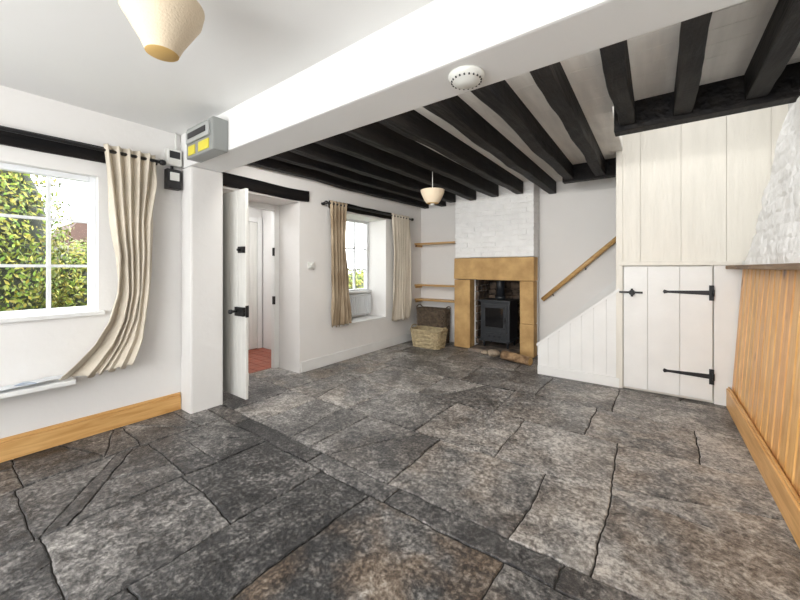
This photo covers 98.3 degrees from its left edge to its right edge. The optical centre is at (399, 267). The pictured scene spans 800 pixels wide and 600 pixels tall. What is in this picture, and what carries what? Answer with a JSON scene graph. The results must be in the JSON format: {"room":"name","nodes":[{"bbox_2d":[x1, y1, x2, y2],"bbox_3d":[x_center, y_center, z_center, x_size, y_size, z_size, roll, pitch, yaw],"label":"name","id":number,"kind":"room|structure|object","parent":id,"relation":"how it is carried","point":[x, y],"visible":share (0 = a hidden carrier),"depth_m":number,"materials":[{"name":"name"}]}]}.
{"room":"traditional dwelling","nodes":[
{"label":"traditional dwelling","id":0,"kind":"room"},
{"bbox_2d":[0,85,420,438],"bbox_3d":[-1.739,0.025,3.767,0.470,2.650,7.400,0,0,36],"label":"wall","id":1,"kind":"structure","parent":0,"point":[37,349],"depth_m":2.93,"materials":[{"name":"white paint"}]},
{"bbox_2d":[0,377,75,401],"bbox_3d":[-2.757,0.818,1.846,0.169,0.085,1.500,0,0,36],"label":"shelf","id":2,"kind":"object","parent":1,"relation":"attached to","point":[53,385],"visible":0.82,"depth_m":2.28,"materials":[{"name":"white paint"}]},
{"bbox_2d":[0,375,62,390],"bbox_3d":[-2.501,0.758,2.177,0.144,0.025,0.577,0,0,36],"label":"leaflets","id":3,"kind":"object","parent":2,"relation":"on","point":[26,383],"visible":0.96,"depth_m":2.26,"materials":[{"name":"white paper"}]},
{"bbox_2d":[0,162,104,322],"bbox_3d":[-2.702,-0.170,2.141,0.150,1.050,1.340,0,0,36],"label":"window","id":4,"kind":"structure","parent":1,"relation":"in","point":[48,312],"depth_m":2.47,"materials":[{"name":"white wood"}]},
{"bbox_2d":[0,130,105,163],"bbox_3d":[-2.689,-0.852,2.051,0.034,0.137,1.610,0,0,36],"label":"lintel","id":5,"kind":"object","parent":1,"relation":"attached to","point":[8,139],"visible":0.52,"depth_m":2.39,"materials":[{"name":"black paint"}]},
{"bbox_2d":[0,126,165,165],"bbox_3d":[-2.530,-0.875,2.182,0.135,0.050,1.826,0,0,36],"label":"pole","id":6,"kind":"object","parent":1,"relation":"attached to","point":[162,162],"depth_m":2.41,"materials":[{"name":"black metal"}]},
{"bbox_2d":[59,143,156,379],"bbox_3d":[-2.176,-0.060,2.604,0.111,1.721,0.577,0,0,39],"label":"curtain","id":7,"kind":"object","parent":6,"relation":"hanging from","point":[132,182],"visible":1,"depth_m":2.67,"materials":[{"name":"fabric"}]},
{"bbox_2d":[0,392,180,462],"bbox_3d":[-2.842,1.175,1.856,0.022,0.150,3.015,0,0,36],"label":"baseboard","id":8,"kind":"structure","parent":1,"relation":"attached to","point":[19,445],"depth_m":2.54,"materials":[{"name":"brown wood"}]},
{"bbox_2d":[164,133,181,190],"bbox_3d":[-1.963,-0.927,2.994,0.084,0.495,0.110,0,0,36],"label":"meter","id":9,"kind":"object","parent":1,"relation":"attached to","point":[173,157],"visible":0.99,"depth_m":2.97,"materials":[{"name":"white plastic"}]},
{"bbox_2d":[223,188,248,399],"bbox_3d":[-1.744,0.240,3.404,0.752,1.960,0.167,0,0,36],"label":"door","id":10,"kind":"structure","parent":1,"relation":"in","point":[235,203],"depth_m":3.31,"materials":[{"name":"paint"}]},
{"bbox_2d":[248,201,278,368],"bbox_3d":[-1.806,0.235,3.996,0.090,2.030,0.910,0,0,36],"label":"door frame","id":11,"kind":"structure","parent":1,"relation":"attached to","point":[274,209],"depth_m":4.32,"materials":[{"name":"white paint"}]},
{"bbox_2d":[222,172,308,201],"bbox_3d":[-1.437,-0.866,3.749,0.034,0.139,1.110,0,0,36],"label":"lintel","id":12,"kind":"object","parent":1,"relation":"attached to","point":[232,181],"visible":0.83,"depth_m":3.70,"materials":[{"name":"black paint"}]},
{"bbox_2d":[308,262,313,268],"bbox_3d":[-1.080,-0.030,4.226,0.044,0.080,0.080,0,0,36],"label":"thermostat","id":13,"kind":"object","parent":1,"relation":"attached to","point":[310,264],"visible":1,"depth_m":4.20,"materials":[{"name":"white plastic"}]},
{"bbox_2d":[301,333,411,372],"bbox_3d":[-0.399,1.185,5.176,0.015,0.130,2.620,0,0,36],"label":"baseboard","id":14,"kind":"structure","parent":1,"relation":"attached to","point":[315,363],"depth_m":4.79,"materials":[{"name":"white paint"}]},
{"bbox_2d":[346,219,370,293],"bbox_3d":[-0.819,-0.180,5.226,0.120,1.140,1.040,0,0,36],"label":"window","id":15,"kind":"structure","parent":1,"relation":"in","point":[365,289],"depth_m":5.59,"materials":[{"name":"white wood"}]},
{"bbox_2d":[329,201,391,219],"bbox_3d":[-0.523,-0.819,4.989,0.034,0.115,1.310,0,0,36],"label":"lintel","id":16,"kind":"object","parent":1,"relation":"attached to","point":[355,211],"visible":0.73,"depth_m":5.04,"materials":[{"name":"black paint"}]},
{"bbox_2d":[337,292,385,326],"bbox_3d":[-0.698,0.590,5.136,0.420,0.399,1.040,0,0,36],"label":"window seat","id":17,"kind":"object","parent":1,"relation":"attached to","point":[362,318],"visible":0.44,"depth_m":5.24,"materials":[{"name":"white paint"}]},
{"bbox_2d":[349,293,370,315],"bbox_3d":[-0.785,0.587,5.207,0.084,0.354,0.950,0,0,36],"label":"radiator","id":18,"kind":"object","parent":17,"relation":"in","point":[360,303],"visible":0.52,"depth_m":5.37,"materials":[{"name":"white metal"}]},
{"bbox_2d":[321,201,413,220],"bbox_3d":[-0.388,-0.815,5.088,0.135,0.050,1.946,0,0,36],"label":"pole","id":19,"kind":"object","parent":1,"relation":"attached to","point":[324,202],"visible":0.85,"depth_m":4.85,"materials":[{"name":"black metal"}]},
{"bbox_2d":[330,200,351,327],"bbox_3d":[-0.774,-0.044,4.491,0.092,1.612,0.355,0,0,36],"label":"curtain","id":20,"kind":"object","parent":19,"relation":"hanging from","point":[340,303],"visible":0.99,"depth_m":4.47,"materials":[{"name":"beige fabric"}]},
{"bbox_2d":[392,213,411,320],"bbox_3d":[0.007,0.002,5.571,0.110,1.705,0.522,0,0,36],"label":"curtain","id":21,"kind":"object","parent":19,"relation":"hanging from","point":[402,296],"visible":1,"depth_m":5.56,"materials":[{"name":"fabric"}]},
{"bbox_2d":[0,0,434,134],"bbox_3d":[-1.155,-1.265,0.522,4.640,0.170,3.170,0,0,36],"label":"ceiling","id":22,"kind":"structure","parent":0,"point":[86,54],"depth_m":1.89,"materials":[{"name":"white paint"}]},
{"bbox_2d":[118,0,204,61],"bbox_3d":[-0.926,-1.004,1.347,0.290,0.350,0.290,0,0,36],"label":"pendant lamp","id":23,"kind":"object","parent":22,"relation":"hanging from","point":[165,29],"visible":1,"depth_m":1.29,"materials":[{"name":"beige ceramic"}]},
{"bbox_2d":[181,0,745,172],"bbox_3d":[-0.112,-1.115,1.896,4.410,0.470,0.280,0,0,36],"label":"boxed beam","id":24,"kind":"structure","parent":22,"relation":"attached to","point":[405,65],"depth_m":1.60,"materials":[{"name":"white paint"}]},
{"bbox_2d":[186,116,227,162],"bbox_3d":[-1.503,-0.980,2.663,0.460,0.240,0.134,0,0,36],"label":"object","id":25,"kind":"object","parent":24,"relation":"attached to","point":[206,140],"visible":1,"depth_m":2.56,"materials":[{"name":"grey plastic"}]},
{"bbox_2d":[448,65,484,89],"bbox_3d":[0.303,-0.857,1.578,0.164,0.044,0.164,0,0,36],"label":"smoke detector","id":26,"kind":"object","parent":24,"relation":"attached to","point":[463,77],"visible":1,"depth_m":1.54,"materials":[{"name":"white plastic"}]},
{"bbox_2d":[248,208,270,349],"bbox_3d":[-2.310,0.100,4.424,1.230,2.500,1.980,0,0,36],"label":"wall","id":27,"kind":"structure","parent":0,"point":[265,215],"depth_m":5.38,"materials":[{"name":"white paint"}]},
{"bbox_2d":[248,217,261,349],"bbox_3d":[-2.451,0.235,5.050,0.059,2.030,0.940,0,0,36],"label":"door","id":28,"kind":"structure","parent":27,"relation":"in","point":[254,229],"depth_m":5.34,"materials":[{"name":"paint"}]},
{"bbox_2d":[248,348,270,373],"bbox_3d":[-2.264,1.300,4.403,1.130,0.100,1.800,0,0,36],"label":"floor","id":29,"kind":"structure","parent":0,"point":[259,359],"depth_m":4.68,"materials":[{"name":"tile"}]},
{"bbox_2d":[0,340,799,599],"bbox_3d":[0.045,1.300,2.426,5.074,0.100,7.588,0,0,36],"label":"floor","id":30,"kind":"structure","parent":0,"point":[403,471],"depth_m":1.86,"materials":[{"name":"stone flagstones"}]},
{"bbox_2d":[181,166,222,413],"bbox_3d":[-1.790,0.196,3.133,0.200,2.148,0.280,0,0,36],"label":"wall pier","id":31,"kind":"object","parent":30,"relation":"on","point":[201,189],"visible":0.87,"depth_m":3.05,"materials":[{"name":"white paint"}]},
{"bbox_2d":[410,324,447,349],"bbox_3d":[0.457,1.080,5.490,0.588,0.336,0.366,0,0,36],"label":"wicker basket","id":32,"kind":"object","parent":30,"relation":"on","point":[428,337],"visible":1,"depth_m":5.37,"materials":[{"name":"beige wicker"}]},
{"bbox_2d":[416,304,450,343],"bbox_3d":[0.566,0.940,5.882,0.598,0.616,0.286,0,0,36],"label":"wicker hamper","id":33,"kind":"object","parent":30,"relation":"on","point":[426,316],"visible":0.72,"depth_m":5.76,"materials":[{"name":"brown wicker"}]},
{"bbox_2d":[481,349,499,356],"bbox_3d":[1.274,1.201,4.915,0.294,0.103,0.166,0,0,36],"label":"rocks","id":34,"kind":"object","parent":30,"relation":"on","point":[492,352],"depth_m":4.84},
{"bbox_2d":[468,341,519,355],"bbox_3d":[1.545,1.236,5.333,0.720,0.070,0.788,0,0,36],"label":"hearth","id":35,"kind":"object","parent":30,"relation":"on","point":[479,347],"visible":0.36,"depth_m":5.25,"materials":[{"name":"stone"}]},
{"bbox_2d":[479,280,518,348],"bbox_3d":[1.520,0.625,5.340,0.490,1.151,0.460,0,0,36],"label":"wood-burning stove","id":36,"kind":"object","parent":35,"relation":"on","point":[499,314],"visible":0.97,"depth_m":5.21,"materials":[{"name":"metal"}]},
{"bbox_2d":[455,181,538,354],"bbox_3d":[1.612,0.025,5.505,1.230,2.489,0.834,0,0,36],"label":"chimney breast","id":37,"kind":"object","parent":30,"relation":"on","point":[505,225],"visible":0.52,"depth_m":5.18,"materials":[{"name":"brick"}]},
{"bbox_2d":[454,257,537,357],"bbox_3d":[1.412,0.548,5.222,1.239,1.410,0.189,0,0,36],"label":"fireplace surround","id":38,"kind":"object","parent":37,"relation":"attached to","point":[524,270],"visible":0.9,"depth_m":5.09,"materials":[{"name":"stone"}]},
{"bbox_2d":[500,350,532,365],"bbox_3d":[1.538,1.188,4.581,0.124,0.121,0.424,0,0,-37],"label":"stone","id":39,"kind":"object","parent":30,"relation":"on","point":[506,355],"visible":1,"depth_m":4.53,"materials":[{"name":"brown stone"}]},
{"bbox_2d":[547,280,615,337],"bbox_3d":[2.545,0.500,4.076,1.740,1.500,0.912,0,0,36],"label":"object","id":40,"kind":"structure","parent":30,"relation":"on","point":[611,288],"depth_m":4.60,"materials":[{"name":"white paint"}]},
{"bbox_2d":[537,289,618,387],"bbox_3d":[1.971,0.730,3.878,0.830,1.040,0.069,0,0,36],"label":"panel","id":41,"kind":"object","parent":40,"relation":"attached to","point":[583,349],"depth_m":3.79,"materials":[{"name":"white wood"}]},
{"bbox_2d":[616,104,788,405],"bbox_3d":[2.805,-0.395,3.262,1.305,3.290,0.080,0,0,36],"label":"partition wall","id":42,"kind":"structure","parent":30,"relation":"on","point":[688,194],"depth_m":3.22,"materials":[{"name":"white wood"}]},
{"bbox_2d":[619,266,714,400],"bbox_3d":[2.582,0.603,3.384,0.739,1.235,0.072,0,0,36],"label":"door","id":43,"kind":"structure","parent":42,"relation":"attached to","point":[668,309],"depth_m":3.36,"materials":[{"name":"white paint"}]},
{"bbox_2d":[732,269,799,497],"bbox_3d":[2.351,0.630,1.910,0.438,1.240,2.626,0,0,36],"label":"wainscot","id":44,"kind":"structure","parent":30,"relation":"on","point":[766,374],"depth_m":2.14,"materials":[{"name":"brown wood"}]},
{"bbox_2d":[726,387,799,548],"bbox_3d":[2.165,1.157,2.048,0.025,0.185,2.626,0,0,36],"label":"baseboard","id":45,"kind":"structure","parent":44,"relation":"attached to","point":[784,495],"depth_m":1.95,"materials":[{"name":"brown wood"}]},
{"bbox_2d":[726,263,799,269],"bbox_3d":[2.316,-0.006,1.908,0.491,0.031,2.580,0,0,36],"label":"mantel ledge","id":46,"kind":"object","parent":44,"relation":"on","point":[785,266],"visible":1,"depth_m":1.88,"materials":[{"name":"brown wood"}]},
{"bbox_2d":[744,96,799,264],"bbox_3d":[2.350,-0.613,1.850,0.368,1.180,2.527,0,0,36],"label":"wall","id":47,"kind":"structure","parent":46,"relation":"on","point":[776,240],"depth_m":2.21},
{"bbox_2d":[421,177,615,344],"bbox_3d":[2.241,-0.400,4.995,4.480,3.500,0.200,0,0,36],"label":"wall","id":48,"kind":"structure","parent":0,"point":[575,222],"depth_m":4.85,"materials":[{"name":"white paint"}]},
{"bbox_2d":[414,298,453,302],"bbox_3d":[0.643,0.569,5.910,0.811,0.063,0.218,0,0,36],"label":"shelf","id":49,"kind":"object","parent":48,"relation":"attached to","point":[416,299],"visible":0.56,"depth_m":5.90,"materials":[{"name":"brown wood"}]},
{"bbox_2d":[414,284,453,287],"bbox_3d":[0.643,0.319,5.910,0.811,0.063,0.218,0,0,36],"label":"shelf","id":50,"kind":"object","parent":48,"relation":"attached to","point":[415,285],"visible":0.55,"depth_m":5.93,"materials":[{"name":"brown wood"}]},
{"bbox_2d":[414,241,455,246],"bbox_3d":[0.643,-0.402,5.910,0.811,0.063,0.218,0,0,36],"label":"shelf","id":51,"kind":"object","parent":48,"relation":"attached to","point":[450,242],"visible":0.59,"depth_m":5.88,"materials":[{"name":"brown wood"}]},
{"bbox_2d":[541,236,615,300],"bbox_3d":[2.475,-0.040,4.629,1.110,1.024,0.109,0,0,36],"label":"stair handrail","id":52,"kind":"object","parent":48,"relation":"attached to","point":[609,244],"visible":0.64,"depth_m":4.62,"materials":[{"name":"brown wood"}]},
{"bbox_2d":[378,0,799,184],"bbox_3d":[0.969,-1.685,3.665,4.950,0.930,3.850,0,0,36],"label":"ceiling","id":53,"kind":"structure","parent":0,"point":[737,31],"depth_m":2.20,"materials":[{"name":"white paint"}]},
{"bbox_2d":[249,158,428,208],"bbox_3d":[-0.606,-1.128,4.699,0.115,0.181,3.635,0,0,36],"label":"joist","id":54,"kind":"object","parent":53,"relation":"attached to","point":[267,163],"depth_m":4.32,"materials":[{"name":"black wood"}]},
{"bbox_2d":[268,151,444,206],"bbox_3d":[-0.336,-1.128,4.500,0.119,0.182,3.635,0,0,36],"label":"joist","id":55,"kind":"object","parent":53,"relation":"attached to","point":[287,157],"depth_m":4.01,"materials":[{"name":"black wood"}]},
{"bbox_2d":[289,142,455,201],"bbox_3d":[-0.146,-1.132,4.183,0.112,0.175,3.350,0,0,36],"label":"joist","id":56,"kind":"object","parent":53,"relation":"attached to","point":[314,150],"depth_m":3.71,"materials":[{"name":"black wood"}]},
{"bbox_2d":[316,133,475,199],"bbox_3d":[0.137,-1.129,3.974,0.119,0.179,3.350,0,0,36],"label":"joist","id":57,"kind":"object","parent":53,"relation":"attached to","point":[344,143],"depth_m":3.60,"materials":[{"name":"black wood"}]},
{"bbox_2d":[344,121,498,196],"bbox_3d":[0.417,-1.130,3.767,0.118,0.178,3.350,0,0,36],"label":"joist","id":58,"kind":"object","parent":53,"relation":"attached to","point":[378,134],"depth_m":3.40,"materials":[{"name":"black wood"}]},
{"bbox_2d":[420,171,444,204],"bbox_3d":[0.377,-0.972,4.008,0.280,0.494,0.280,0,0,36],"label":"pendant lamp","id":59,"kind":"object","parent":53,"relation":"hanging from","point":[431,196],"visible":0.84,"depth_m":3.92,"materials":[{"name":"beige ceramic"}]},
{"bbox_2d":[379,110,523,193],"bbox_3d":[0.710,-1.130,3.552,0.125,0.177,3.350,0,0,36],"label":"joist","id":60,"kind":"object","parent":53,"relation":"attached to","point":[411,124],"depth_m":3.13,"materials":[{"name":"black wood"}]},
{"bbox_2d":[422,95,555,194],"bbox_3d":[1.087,-1.128,3.451,0.111,0.183,3.635,0,0,36],"label":"joist","id":61,"kind":"object","parent":53,"relation":"attached to","point":[456,113],"depth_m":2.94,"materials":[{"name":"black wood"}]},
{"bbox_2d":[471,80,572,179],"bbox_3d":[1.143,-1.128,2.950,0.122,0.182,2.895,0,0,36],"label":"joist","id":62,"kind":"object","parent":53,"relation":"attached to","point":[499,96],"depth_m":2.61,"materials":[{"name":"black wood"}]},
{"bbox_2d":[528,62,605,175],"bbox_3d":[1.409,-1.130,2.754,0.120,0.178,2.895,0,0,36],"label":"joist","id":63,"kind":"object","parent":53,"relation":"attached to","point":[551,80],"depth_m":2.37,"materials":[{"name":"black wood"}]},
{"bbox_2d":[562,158,615,183],"bbox_3d":[2.242,-1.190,4.019,0.640,0.320,0.110,0,0,36],"label":"beam","id":64,"kind":"structure","parent":53,"relation":"attached to","point":[582,172],"depth_m":4.00,"materials":[{"name":"black paint"}]},
{"bbox_2d":[601,40,634,125],"bbox_3d":[1.245,-1.131,1.967,0.117,0.175,1.435,0,0,36],"label":"joist","id":65,"kind":"object","parent":53,"relation":"attached to","point":[615,56],"depth_m":1.94,"materials":[{"name":"black wood"}]},
{"bbox_2d":[674,10,716,114],"bbox_3d":[1.507,-1.131,1.774,0.114,0.175,1.435,0,0,36],"label":"joist","id":66,"kind":"object","parent":53,"relation":"attached to","point":[695,33],"depth_m":1.77,"materials":[{"name":"black wood"}]},
{"bbox_2d":[614,62,799,136],"bbox_3d":[2.027,-1.160,2.370,0.950,0.280,0.120,0,0,36],"label":"beam","id":67,"kind":"structure","parent":53,"relation":"attached to","point":[721,98],"depth_m":2.28,"materials":[{"name":"black paint"}]},
{"bbox_2d":[743,0,799,101],"bbox_3d":[1.780,-1.129,1.573,0.114,0.180,1.435,0,0,36],"label":"joist","id":68,"kind":"object","parent":53,"relation":"attached to","point":[780,39],"depth_m":1.72,"materials":[{"name":"black wood"}]},
{"label":"outside","id":69,"kind":"structure","parent":0,"visible":0},
{"bbox_3d":[-9.060,1.575,15.997,26.430,0.150,45.000,0,0,36],"label":"ground","id":70,"kind":"structure","parent":69,"visible":0},
{"bbox_2d":[0,170,78,310],"bbox_3d":[-5.343,-0.150,3.265,1.613,4.355,3.440,0,0,26],"label":"shrub","id":71,"kind":"object","parent":70,"relation":"on","point":[22,241],"visible":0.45,"depth_m":4.04,"materials":[{"name":"green plant"}]},
{"bbox_2d":[44,237,86,308],"bbox_3d":[-5.306,0.653,6.645,2.170,2.291,4.245,0,0,-8],"label":"shrub","id":72,"kind":"object","parent":70,"relation":"on","point":[79,295],"visible":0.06,"depth_m":4.95,"materials":[{"name":"green plant"}]},
{"bbox_2d":[51,223,86,254],"bbox_3d":[-14.088,-0.250,17.965,4.000,3.600,6.200,0,0,36],"label":"neighbouring house","id":73,"kind":"structure","parent":70,"relation":"on","point":[78,230],"depth_m":14.93,"materials":[{"name":"pink brick"}]},
{"bbox_2d":[348,267,363,288],"bbox_3d":[-1.393,1.049,11.729,1.821,2.240,3.064,0,0,36],"label":"shrub","id":74,"kind":"object","parent":70,"relation":"on","point":[359,277],"visible":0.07,"depth_m":11.11,"materials":[{"name":"green plant"}]}
]}

